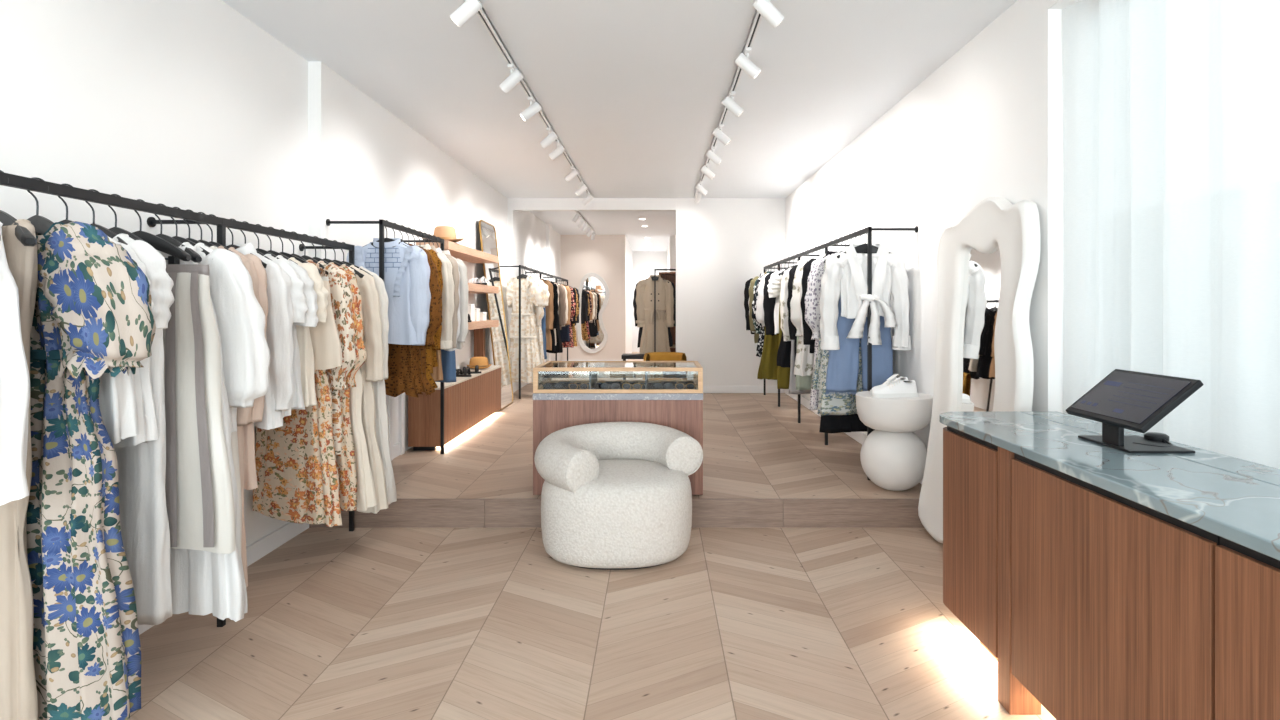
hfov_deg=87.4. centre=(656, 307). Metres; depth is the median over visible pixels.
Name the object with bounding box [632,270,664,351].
door
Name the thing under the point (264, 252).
clothes hanger
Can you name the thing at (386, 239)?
clothes hanger
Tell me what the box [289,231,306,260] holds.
clothes hanger
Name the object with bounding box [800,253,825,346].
blouse
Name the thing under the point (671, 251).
wall
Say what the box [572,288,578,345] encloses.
dress
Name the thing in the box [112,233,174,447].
t-shirt
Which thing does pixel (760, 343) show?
polka dot dress
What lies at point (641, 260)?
wall
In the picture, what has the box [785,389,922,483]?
baseboard
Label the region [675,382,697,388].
sunglasses
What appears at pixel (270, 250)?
clothes hanger
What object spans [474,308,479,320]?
box
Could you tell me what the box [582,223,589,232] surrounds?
track spotlight
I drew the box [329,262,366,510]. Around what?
floral dress
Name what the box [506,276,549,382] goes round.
dress
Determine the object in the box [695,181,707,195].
track spotlight
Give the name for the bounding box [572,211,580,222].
track spotlight
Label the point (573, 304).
floral dress
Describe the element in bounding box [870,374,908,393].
sneaker
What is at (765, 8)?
track spotlight
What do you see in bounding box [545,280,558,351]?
coat
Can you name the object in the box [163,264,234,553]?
skirt
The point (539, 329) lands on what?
dress
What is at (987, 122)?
wall
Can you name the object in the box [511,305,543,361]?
dress
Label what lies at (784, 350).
dress
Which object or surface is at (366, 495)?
dress
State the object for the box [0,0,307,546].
wall
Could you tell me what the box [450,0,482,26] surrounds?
track spotlight
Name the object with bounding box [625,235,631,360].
wall
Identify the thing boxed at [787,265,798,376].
cardigan
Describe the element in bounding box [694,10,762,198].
track
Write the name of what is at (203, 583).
dress
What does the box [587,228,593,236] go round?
track spotlight
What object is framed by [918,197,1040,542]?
mirror
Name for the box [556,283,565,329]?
jacket
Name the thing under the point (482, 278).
sandal
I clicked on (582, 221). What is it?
track spotlight
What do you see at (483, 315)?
box
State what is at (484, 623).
floor
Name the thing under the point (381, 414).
dress
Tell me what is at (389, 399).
trim
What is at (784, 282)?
shirt
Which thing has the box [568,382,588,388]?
sunglasses
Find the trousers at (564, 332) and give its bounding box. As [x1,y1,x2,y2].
[560,325,569,341]
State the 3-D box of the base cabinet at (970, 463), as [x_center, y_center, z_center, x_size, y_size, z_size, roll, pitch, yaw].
[1.430,0.910,2.567,0.520,0.879,0.525,0,0,0]
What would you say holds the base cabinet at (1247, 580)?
on the floor at (484, 623)
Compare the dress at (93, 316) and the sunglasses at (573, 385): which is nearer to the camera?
the dress at (93, 316)
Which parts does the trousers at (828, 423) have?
trouser leg, trouser leg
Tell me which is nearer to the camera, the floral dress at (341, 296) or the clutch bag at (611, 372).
the floral dress at (341, 296)
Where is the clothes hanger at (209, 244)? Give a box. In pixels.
[196,212,216,246]
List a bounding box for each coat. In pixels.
[541,279,553,349]
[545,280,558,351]
[633,281,675,347]
[636,275,673,353]
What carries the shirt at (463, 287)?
hanging from the clothes hanger
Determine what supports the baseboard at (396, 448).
attached to the wall at (365, 163)
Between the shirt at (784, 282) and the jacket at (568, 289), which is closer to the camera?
the shirt at (784, 282)
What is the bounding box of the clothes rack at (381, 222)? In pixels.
[326,219,443,453]
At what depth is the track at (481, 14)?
4.03 m
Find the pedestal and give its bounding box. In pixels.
[856,391,932,490]
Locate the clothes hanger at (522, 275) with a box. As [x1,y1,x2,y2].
[517,265,529,278]
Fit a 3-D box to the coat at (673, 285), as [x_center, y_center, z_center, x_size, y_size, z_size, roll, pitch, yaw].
[-0.032,0.080,10.460,0.687,1.079,0.182,0,0,-6]
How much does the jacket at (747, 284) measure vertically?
0.811 m
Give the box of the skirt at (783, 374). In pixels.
[777,301,789,388]
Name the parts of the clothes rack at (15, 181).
rail, post, post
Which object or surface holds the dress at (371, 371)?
hanging from the clothes hanger at (359, 274)
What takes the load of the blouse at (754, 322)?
hanging from the clothes hanger
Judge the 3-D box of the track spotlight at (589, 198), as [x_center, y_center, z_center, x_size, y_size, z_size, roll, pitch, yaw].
[-0.901,-1.415,8.700,0.154,0.163,0.100,0,0,0]
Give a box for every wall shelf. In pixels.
[416,240,498,262]
[468,283,498,292]
[468,320,498,329]
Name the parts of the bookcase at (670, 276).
shelf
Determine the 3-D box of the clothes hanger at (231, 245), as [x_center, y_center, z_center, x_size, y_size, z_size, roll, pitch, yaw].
[-1.852,-0.277,2.914,0.424,0.226,0.070,0,0,15]
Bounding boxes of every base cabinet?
[408,365,501,450]
[943,426,997,661]
[998,447,1219,719]
[1215,537,1279,719]
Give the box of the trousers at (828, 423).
[819,413,874,432]
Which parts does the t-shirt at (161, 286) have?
neckline trim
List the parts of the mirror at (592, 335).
glass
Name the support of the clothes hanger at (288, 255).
hanging from the clothes rack at (15, 181)
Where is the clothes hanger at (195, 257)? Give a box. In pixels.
[155,203,201,262]
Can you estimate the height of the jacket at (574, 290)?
0.774 m
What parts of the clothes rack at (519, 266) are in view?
post, rail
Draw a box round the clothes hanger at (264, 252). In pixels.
[254,224,279,258]
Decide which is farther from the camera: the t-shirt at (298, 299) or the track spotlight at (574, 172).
the track spotlight at (574, 172)
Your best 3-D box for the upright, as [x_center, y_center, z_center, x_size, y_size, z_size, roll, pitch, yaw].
[-1.984,0.430,7.490,0.109,0.438,0.080,0,0,0]
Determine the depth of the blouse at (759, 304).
7.48 m
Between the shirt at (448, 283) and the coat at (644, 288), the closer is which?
the shirt at (448, 283)
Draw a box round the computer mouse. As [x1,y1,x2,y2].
[1133,432,1172,446]
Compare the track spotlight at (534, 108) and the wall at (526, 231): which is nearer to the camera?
the track spotlight at (534, 108)
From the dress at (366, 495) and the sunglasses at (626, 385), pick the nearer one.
the dress at (366, 495)
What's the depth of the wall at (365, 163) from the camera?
5.07 m
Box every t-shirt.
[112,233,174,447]
[264,254,307,417]
[288,257,328,406]
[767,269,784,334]
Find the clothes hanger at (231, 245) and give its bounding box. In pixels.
[226,219,266,267]
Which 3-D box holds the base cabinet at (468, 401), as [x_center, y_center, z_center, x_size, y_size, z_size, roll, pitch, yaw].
[-1.897,0.913,6.535,0.285,0.527,2.110,0,0,0]
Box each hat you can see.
[433,226,463,242]
[467,357,490,368]
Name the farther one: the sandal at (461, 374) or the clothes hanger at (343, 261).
the sandal at (461, 374)
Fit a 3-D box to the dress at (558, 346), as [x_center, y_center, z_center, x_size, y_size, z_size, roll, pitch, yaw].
[-1.745,0.159,10.926,0.521,1.143,0.174,0,0,36]
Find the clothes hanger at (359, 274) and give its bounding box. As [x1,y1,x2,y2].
[332,240,363,277]
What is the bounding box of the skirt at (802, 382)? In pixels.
[796,336,811,389]
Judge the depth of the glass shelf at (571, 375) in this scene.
4.47 m
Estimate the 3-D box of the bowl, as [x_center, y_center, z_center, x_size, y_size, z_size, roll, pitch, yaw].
[1.545,0.680,4.370,0.478,0.228,0.478,0,0,0]
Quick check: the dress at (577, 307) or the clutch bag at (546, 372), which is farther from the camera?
the dress at (577, 307)
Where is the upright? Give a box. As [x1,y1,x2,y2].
[474,328,484,356]
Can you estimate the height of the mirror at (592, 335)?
1.669 m
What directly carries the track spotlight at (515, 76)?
attached to the track at (481, 14)
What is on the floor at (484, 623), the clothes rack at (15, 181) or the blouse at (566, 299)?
the clothes rack at (15, 181)
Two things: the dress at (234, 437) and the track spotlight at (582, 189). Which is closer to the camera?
the dress at (234, 437)
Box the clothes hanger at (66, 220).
[58,184,73,223]
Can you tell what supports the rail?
on the floor at (754, 447)
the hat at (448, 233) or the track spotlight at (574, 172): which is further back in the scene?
the track spotlight at (574, 172)
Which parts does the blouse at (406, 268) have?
pintuck trim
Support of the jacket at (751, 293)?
hanging from the clothes hanger
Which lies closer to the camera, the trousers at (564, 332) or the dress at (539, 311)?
the dress at (539, 311)
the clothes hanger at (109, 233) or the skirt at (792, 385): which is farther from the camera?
the skirt at (792, 385)
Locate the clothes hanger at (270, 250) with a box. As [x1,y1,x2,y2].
[267,227,297,264]
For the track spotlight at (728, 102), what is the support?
attached to the track at (758, 17)
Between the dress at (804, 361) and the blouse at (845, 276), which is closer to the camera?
the blouse at (845, 276)
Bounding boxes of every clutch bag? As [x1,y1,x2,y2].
[545,371,568,374]
[610,371,633,374]
[663,371,686,374]
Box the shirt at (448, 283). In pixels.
[417,244,453,348]
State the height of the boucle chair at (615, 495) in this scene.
0.656 m
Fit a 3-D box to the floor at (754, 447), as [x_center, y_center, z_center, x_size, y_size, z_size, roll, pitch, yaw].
[-0.125,1.294,11.165,4.450,0.233,14.070,0,0,0]
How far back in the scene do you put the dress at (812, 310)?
5.15 m
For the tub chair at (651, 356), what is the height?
0.671 m
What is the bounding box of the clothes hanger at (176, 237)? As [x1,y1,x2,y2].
[171,207,209,255]
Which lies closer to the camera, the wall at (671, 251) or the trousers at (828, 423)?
the trousers at (828, 423)
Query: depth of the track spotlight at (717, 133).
5.46 m
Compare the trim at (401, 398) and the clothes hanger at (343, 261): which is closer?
the clothes hanger at (343, 261)
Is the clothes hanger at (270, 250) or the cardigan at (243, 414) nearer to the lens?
the cardigan at (243, 414)
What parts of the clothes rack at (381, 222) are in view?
post, rail, post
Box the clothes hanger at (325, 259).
[322,238,355,276]
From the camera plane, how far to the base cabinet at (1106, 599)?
1.78 m
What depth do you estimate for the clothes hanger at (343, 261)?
3.94 m
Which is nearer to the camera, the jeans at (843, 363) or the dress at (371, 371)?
the dress at (371, 371)
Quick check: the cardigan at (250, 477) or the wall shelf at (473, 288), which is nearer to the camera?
the cardigan at (250, 477)
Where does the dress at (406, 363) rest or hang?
hanging from the clothes hanger
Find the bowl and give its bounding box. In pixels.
[856,391,932,431]
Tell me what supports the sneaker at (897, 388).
on the pedestal
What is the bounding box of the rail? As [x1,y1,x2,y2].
[654,269,675,351]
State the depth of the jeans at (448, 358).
5.07 m
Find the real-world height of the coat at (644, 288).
1.240 m
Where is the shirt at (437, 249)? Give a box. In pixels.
[436,248,460,350]
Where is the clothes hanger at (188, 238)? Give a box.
[183,209,208,246]
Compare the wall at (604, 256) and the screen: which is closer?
the screen
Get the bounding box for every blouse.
[99,237,153,443]
[194,243,270,432]
[226,243,293,429]
[275,255,318,409]
[346,238,430,345]
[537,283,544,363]
[561,286,567,326]
[753,271,774,333]
[756,271,776,325]
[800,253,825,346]
[819,243,910,349]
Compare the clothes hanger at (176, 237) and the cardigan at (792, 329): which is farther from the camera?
the cardigan at (792, 329)
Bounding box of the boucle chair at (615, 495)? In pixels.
[534,422,702,569]
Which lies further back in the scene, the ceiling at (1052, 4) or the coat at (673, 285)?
the coat at (673, 285)
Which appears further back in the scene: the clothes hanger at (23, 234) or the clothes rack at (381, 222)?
the clothes rack at (381, 222)
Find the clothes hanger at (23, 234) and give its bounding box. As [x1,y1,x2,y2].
[0,170,36,246]
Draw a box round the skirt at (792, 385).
[789,340,810,393]
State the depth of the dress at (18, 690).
1.82 m
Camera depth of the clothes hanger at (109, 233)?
2.18 m
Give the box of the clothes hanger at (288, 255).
[279,229,320,273]
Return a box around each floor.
[38,527,1055,719]
[391,352,921,498]
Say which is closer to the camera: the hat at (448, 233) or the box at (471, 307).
the hat at (448, 233)
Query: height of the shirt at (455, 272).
0.757 m
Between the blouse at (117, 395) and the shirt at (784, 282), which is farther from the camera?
the shirt at (784, 282)
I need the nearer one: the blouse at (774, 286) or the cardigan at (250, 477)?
the cardigan at (250, 477)
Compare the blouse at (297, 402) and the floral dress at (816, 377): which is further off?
the floral dress at (816, 377)
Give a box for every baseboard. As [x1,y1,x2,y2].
[138,522,308,634]
[393,443,399,458]
[561,360,622,360]
[703,386,783,392]
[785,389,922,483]
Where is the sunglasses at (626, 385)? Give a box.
[622,382,644,388]
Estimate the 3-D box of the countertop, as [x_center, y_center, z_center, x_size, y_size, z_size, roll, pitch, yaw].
[1.427,0.455,1.617,0.545,0.031,2.455,0,0,0]
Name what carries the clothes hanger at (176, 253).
hanging from the clothes rack at (15, 181)
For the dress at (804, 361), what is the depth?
5.76 m
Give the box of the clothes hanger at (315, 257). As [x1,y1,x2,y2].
[311,236,328,264]
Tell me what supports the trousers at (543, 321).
hanging from the clothes hanger
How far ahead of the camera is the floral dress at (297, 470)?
3.33 m
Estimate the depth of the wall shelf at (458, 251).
6.45 m
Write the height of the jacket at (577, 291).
0.774 m
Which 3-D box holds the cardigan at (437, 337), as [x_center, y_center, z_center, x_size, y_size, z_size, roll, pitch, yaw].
[-1.727,-0.001,4.668,0.582,0.844,0.100,0,0,24]
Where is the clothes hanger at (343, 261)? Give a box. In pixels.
[341,242,371,275]
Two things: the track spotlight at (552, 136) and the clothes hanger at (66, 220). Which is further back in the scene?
the track spotlight at (552, 136)
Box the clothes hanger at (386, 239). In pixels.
[363,220,405,247]
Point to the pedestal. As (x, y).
(892, 456)
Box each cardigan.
[218,246,259,586]
[228,247,267,489]
[428,249,442,366]
[554,283,558,344]
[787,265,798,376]
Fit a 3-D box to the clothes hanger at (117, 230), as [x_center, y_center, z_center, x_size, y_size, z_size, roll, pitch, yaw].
[-1.852,-0.260,2.284,0.424,0.260,0.070,0,0,15]
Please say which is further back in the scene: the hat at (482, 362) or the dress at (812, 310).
the hat at (482, 362)
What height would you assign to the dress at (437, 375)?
0.937 m
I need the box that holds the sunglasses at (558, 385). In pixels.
[542,382,563,388]
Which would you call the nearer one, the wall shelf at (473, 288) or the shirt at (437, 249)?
the shirt at (437, 249)
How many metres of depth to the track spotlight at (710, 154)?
6.22 m
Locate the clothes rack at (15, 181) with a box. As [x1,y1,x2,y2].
[0,172,354,626]
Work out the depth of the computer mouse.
2.17 m
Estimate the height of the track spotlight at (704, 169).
0.163 m
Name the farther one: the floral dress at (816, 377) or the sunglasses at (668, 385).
the floral dress at (816, 377)
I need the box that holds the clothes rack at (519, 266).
[500,265,567,398]
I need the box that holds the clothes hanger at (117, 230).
[108,194,143,240]
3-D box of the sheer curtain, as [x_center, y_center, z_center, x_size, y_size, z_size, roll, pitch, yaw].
[1.854,-0.010,2.250,0.084,2.680,1.560,0,0,0]
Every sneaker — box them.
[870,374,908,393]
[871,376,917,397]
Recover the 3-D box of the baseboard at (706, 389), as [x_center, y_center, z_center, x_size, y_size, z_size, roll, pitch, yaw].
[1.020,1.127,9.272,1.480,0.100,0.016,0,0,0]
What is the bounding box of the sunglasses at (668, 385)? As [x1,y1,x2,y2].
[651,382,673,388]
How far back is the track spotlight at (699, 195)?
8.47 m
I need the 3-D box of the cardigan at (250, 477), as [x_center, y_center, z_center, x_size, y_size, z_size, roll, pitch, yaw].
[-1.836,0.242,2.780,0.566,0.984,0.086,0,0,18]
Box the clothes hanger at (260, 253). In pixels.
[240,221,270,259]
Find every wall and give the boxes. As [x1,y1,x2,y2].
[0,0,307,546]
[308,61,507,450]
[508,198,560,391]
[513,198,785,392]
[561,235,624,359]
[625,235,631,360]
[632,251,666,271]
[667,235,675,271]
[786,0,1063,448]
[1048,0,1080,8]
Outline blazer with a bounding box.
[800,250,838,352]
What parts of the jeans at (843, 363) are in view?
trouser leg, trouser leg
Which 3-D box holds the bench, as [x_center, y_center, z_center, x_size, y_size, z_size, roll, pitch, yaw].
[-0.290,0.933,9.975,0.460,0.487,0.350,0,0,0]
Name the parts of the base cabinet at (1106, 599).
leg panel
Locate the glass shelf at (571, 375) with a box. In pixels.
[543,373,695,377]
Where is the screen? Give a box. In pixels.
[1066,369,1203,452]
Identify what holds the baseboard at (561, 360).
attached to the wall at (604, 256)
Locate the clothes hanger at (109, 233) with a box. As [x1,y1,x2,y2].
[85,189,127,244]
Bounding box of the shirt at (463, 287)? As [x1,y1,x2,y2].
[442,250,468,348]
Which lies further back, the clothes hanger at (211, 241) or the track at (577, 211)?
the track at (577, 211)
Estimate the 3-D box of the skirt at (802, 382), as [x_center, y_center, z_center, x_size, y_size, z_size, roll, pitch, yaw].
[1.450,0.200,6.028,0.465,1.054,0.126,0,0,-20]
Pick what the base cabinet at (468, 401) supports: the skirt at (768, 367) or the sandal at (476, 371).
the sandal at (476, 371)
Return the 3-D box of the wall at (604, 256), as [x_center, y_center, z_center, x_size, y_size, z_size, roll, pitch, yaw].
[-1.330,-0.172,13.960,1.340,2.697,0.120,0,0,0]
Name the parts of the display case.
pane, oak frame, pane, pane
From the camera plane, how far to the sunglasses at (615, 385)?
4.27 m
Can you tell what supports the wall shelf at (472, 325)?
attached to the wall at (365, 163)
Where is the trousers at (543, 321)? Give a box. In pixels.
[541,308,546,358]
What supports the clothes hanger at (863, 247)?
hanging from the clothes rack at (868, 230)
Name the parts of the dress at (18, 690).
neckline trim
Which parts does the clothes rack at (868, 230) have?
post, post, post, rail, post, post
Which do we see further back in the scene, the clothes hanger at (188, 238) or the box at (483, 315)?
the box at (483, 315)
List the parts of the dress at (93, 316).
neckline trim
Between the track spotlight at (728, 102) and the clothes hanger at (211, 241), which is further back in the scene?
the track spotlight at (728, 102)
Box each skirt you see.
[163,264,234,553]
[309,276,341,369]
[777,301,789,388]
[789,340,810,393]
[796,336,811,389]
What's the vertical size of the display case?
0.805 m
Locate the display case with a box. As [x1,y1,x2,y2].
[533,361,702,494]
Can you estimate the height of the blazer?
0.831 m
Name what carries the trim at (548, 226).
attached to the wall at (526, 231)
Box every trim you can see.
[309,499,484,527]
[386,395,392,460]
[398,392,404,454]
[546,223,551,360]
[783,499,923,527]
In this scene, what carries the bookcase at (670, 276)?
on the floor at (754, 447)
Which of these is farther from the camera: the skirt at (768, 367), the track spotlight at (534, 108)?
the skirt at (768, 367)
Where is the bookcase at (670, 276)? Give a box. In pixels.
[659,272,675,351]
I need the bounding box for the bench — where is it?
[621,354,644,379]
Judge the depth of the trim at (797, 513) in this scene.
4.12 m
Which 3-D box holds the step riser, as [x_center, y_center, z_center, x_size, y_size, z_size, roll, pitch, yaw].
[-0.142,1.263,4.123,1.833,0.174,0.015,0,0,0]
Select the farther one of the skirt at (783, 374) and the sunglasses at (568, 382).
the skirt at (783, 374)
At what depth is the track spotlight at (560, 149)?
6.02 m
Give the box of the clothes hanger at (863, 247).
[837,227,889,257]
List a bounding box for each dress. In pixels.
[0,219,37,719]
[26,221,155,719]
[114,329,171,624]
[157,242,247,621]
[209,246,241,547]
[253,259,341,526]
[317,261,355,454]
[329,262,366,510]
[342,264,376,510]
[350,265,387,513]
[358,266,396,504]
[384,244,441,396]
[418,249,441,392]
[427,249,442,380]
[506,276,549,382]
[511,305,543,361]
[548,315,562,352]
[562,287,575,347]
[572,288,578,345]
[752,275,764,356]
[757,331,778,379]
[777,266,793,367]
[790,262,813,375]
[805,255,829,409]
[812,254,833,389]
[817,340,862,414]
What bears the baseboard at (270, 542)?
attached to the wall at (193, 105)
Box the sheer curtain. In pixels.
[1062,0,1279,468]
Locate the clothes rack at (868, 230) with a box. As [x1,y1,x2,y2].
[764,226,917,479]
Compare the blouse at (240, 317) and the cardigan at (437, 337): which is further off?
the cardigan at (437, 337)
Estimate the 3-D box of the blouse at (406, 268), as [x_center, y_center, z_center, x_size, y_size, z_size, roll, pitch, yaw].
[-1.728,-0.106,4.281,0.557,0.689,0.142,0,0,4]
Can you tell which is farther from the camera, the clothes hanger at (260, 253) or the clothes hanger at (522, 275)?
the clothes hanger at (522, 275)
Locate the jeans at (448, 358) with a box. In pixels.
[435,349,455,382]
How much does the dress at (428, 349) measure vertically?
0.976 m
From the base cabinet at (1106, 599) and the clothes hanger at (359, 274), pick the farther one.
the clothes hanger at (359, 274)
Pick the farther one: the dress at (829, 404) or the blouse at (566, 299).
the blouse at (566, 299)
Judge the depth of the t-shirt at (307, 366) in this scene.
3.13 m
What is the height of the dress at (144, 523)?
1.204 m
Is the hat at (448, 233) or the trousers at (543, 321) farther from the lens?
the trousers at (543, 321)
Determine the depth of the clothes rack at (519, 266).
8.66 m
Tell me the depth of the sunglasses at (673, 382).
4.50 m
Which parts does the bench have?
seat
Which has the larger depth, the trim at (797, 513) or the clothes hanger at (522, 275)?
the clothes hanger at (522, 275)
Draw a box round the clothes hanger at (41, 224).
[27,177,56,234]
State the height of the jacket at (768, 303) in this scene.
0.727 m
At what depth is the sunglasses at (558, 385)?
4.27 m
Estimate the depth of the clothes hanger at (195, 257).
2.46 m
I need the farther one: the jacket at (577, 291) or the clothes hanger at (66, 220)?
the jacket at (577, 291)
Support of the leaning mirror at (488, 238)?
on the floor at (754, 447)
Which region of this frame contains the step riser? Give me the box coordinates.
[485,499,782,527]
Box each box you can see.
[468,304,474,320]
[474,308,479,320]
[480,312,486,320]
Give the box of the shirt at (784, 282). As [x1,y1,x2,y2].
[780,261,806,340]
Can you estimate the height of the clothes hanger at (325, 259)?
0.226 m
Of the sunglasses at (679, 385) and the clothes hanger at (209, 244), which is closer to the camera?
the clothes hanger at (209, 244)
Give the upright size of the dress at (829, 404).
1.104 m
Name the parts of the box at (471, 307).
lid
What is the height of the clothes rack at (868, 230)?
1.737 m
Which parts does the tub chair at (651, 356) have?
seat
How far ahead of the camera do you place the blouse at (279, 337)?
2.84 m
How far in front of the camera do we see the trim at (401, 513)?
4.12 m
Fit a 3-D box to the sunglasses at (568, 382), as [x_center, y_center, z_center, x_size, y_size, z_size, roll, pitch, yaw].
[-0.620,0.512,4.520,0.104,0.024,0.180,0,0,0]
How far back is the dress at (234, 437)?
2.63 m
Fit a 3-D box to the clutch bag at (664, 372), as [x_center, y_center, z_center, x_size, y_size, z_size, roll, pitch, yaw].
[0.120,0.428,4.548,0.160,0.050,0.044,0,0,-12]
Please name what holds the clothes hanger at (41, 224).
hanging from the clothes rack at (15, 181)
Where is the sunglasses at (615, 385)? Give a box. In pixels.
[598,382,619,388]
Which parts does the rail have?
post, rail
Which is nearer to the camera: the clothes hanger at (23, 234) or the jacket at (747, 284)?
the clothes hanger at (23, 234)
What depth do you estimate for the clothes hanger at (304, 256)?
3.50 m
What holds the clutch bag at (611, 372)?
on the display case
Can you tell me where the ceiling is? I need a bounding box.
[222,0,1016,250]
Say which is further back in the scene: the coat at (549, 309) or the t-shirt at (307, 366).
the coat at (549, 309)
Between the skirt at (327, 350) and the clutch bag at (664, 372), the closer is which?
the skirt at (327, 350)
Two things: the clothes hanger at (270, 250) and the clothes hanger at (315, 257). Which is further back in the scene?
the clothes hanger at (315, 257)
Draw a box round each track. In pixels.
[476,8,590,195]
[577,211,594,231]
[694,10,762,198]
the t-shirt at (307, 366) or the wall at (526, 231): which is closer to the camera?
the t-shirt at (307, 366)
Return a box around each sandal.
[456,368,471,376]
[459,365,480,373]
[470,277,486,284]
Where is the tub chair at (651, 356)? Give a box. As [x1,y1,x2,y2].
[643,352,686,379]
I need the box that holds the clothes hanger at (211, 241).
[206,214,231,251]
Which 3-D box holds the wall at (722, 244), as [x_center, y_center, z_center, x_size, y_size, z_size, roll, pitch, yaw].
[-0.110,-0.172,9.340,3.779,2.697,0.120,0,0,0]
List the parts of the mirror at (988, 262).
glass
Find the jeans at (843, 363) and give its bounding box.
[826,296,892,394]
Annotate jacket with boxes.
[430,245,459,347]
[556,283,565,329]
[561,284,570,324]
[570,286,579,324]
[571,287,576,325]
[744,273,761,333]
[749,272,766,342]
[763,269,782,335]
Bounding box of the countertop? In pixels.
[939,411,1279,560]
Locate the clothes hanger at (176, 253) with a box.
[133,199,190,263]
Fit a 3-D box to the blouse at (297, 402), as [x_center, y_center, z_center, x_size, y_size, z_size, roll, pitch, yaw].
[-1.822,0.113,3.103,0.606,0.712,0.086,0,0,15]
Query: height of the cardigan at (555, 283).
1.010 m
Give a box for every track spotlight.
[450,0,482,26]
[499,64,523,93]
[520,97,541,121]
[540,127,557,148]
[549,141,565,160]
[565,166,578,181]
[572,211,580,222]
[575,182,587,195]
[578,217,584,227]
[582,192,592,204]
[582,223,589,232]
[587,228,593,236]
[694,190,701,202]
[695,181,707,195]
[700,163,714,178]
[705,146,720,164]
[712,124,730,145]
[721,91,742,116]
[734,47,760,78]
[752,0,783,27]
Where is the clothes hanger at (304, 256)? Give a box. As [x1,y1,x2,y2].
[301,234,327,274]
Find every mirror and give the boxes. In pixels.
[479,220,513,409]
[577,273,609,352]
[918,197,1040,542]
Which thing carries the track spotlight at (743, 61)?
attached to the track at (758, 17)

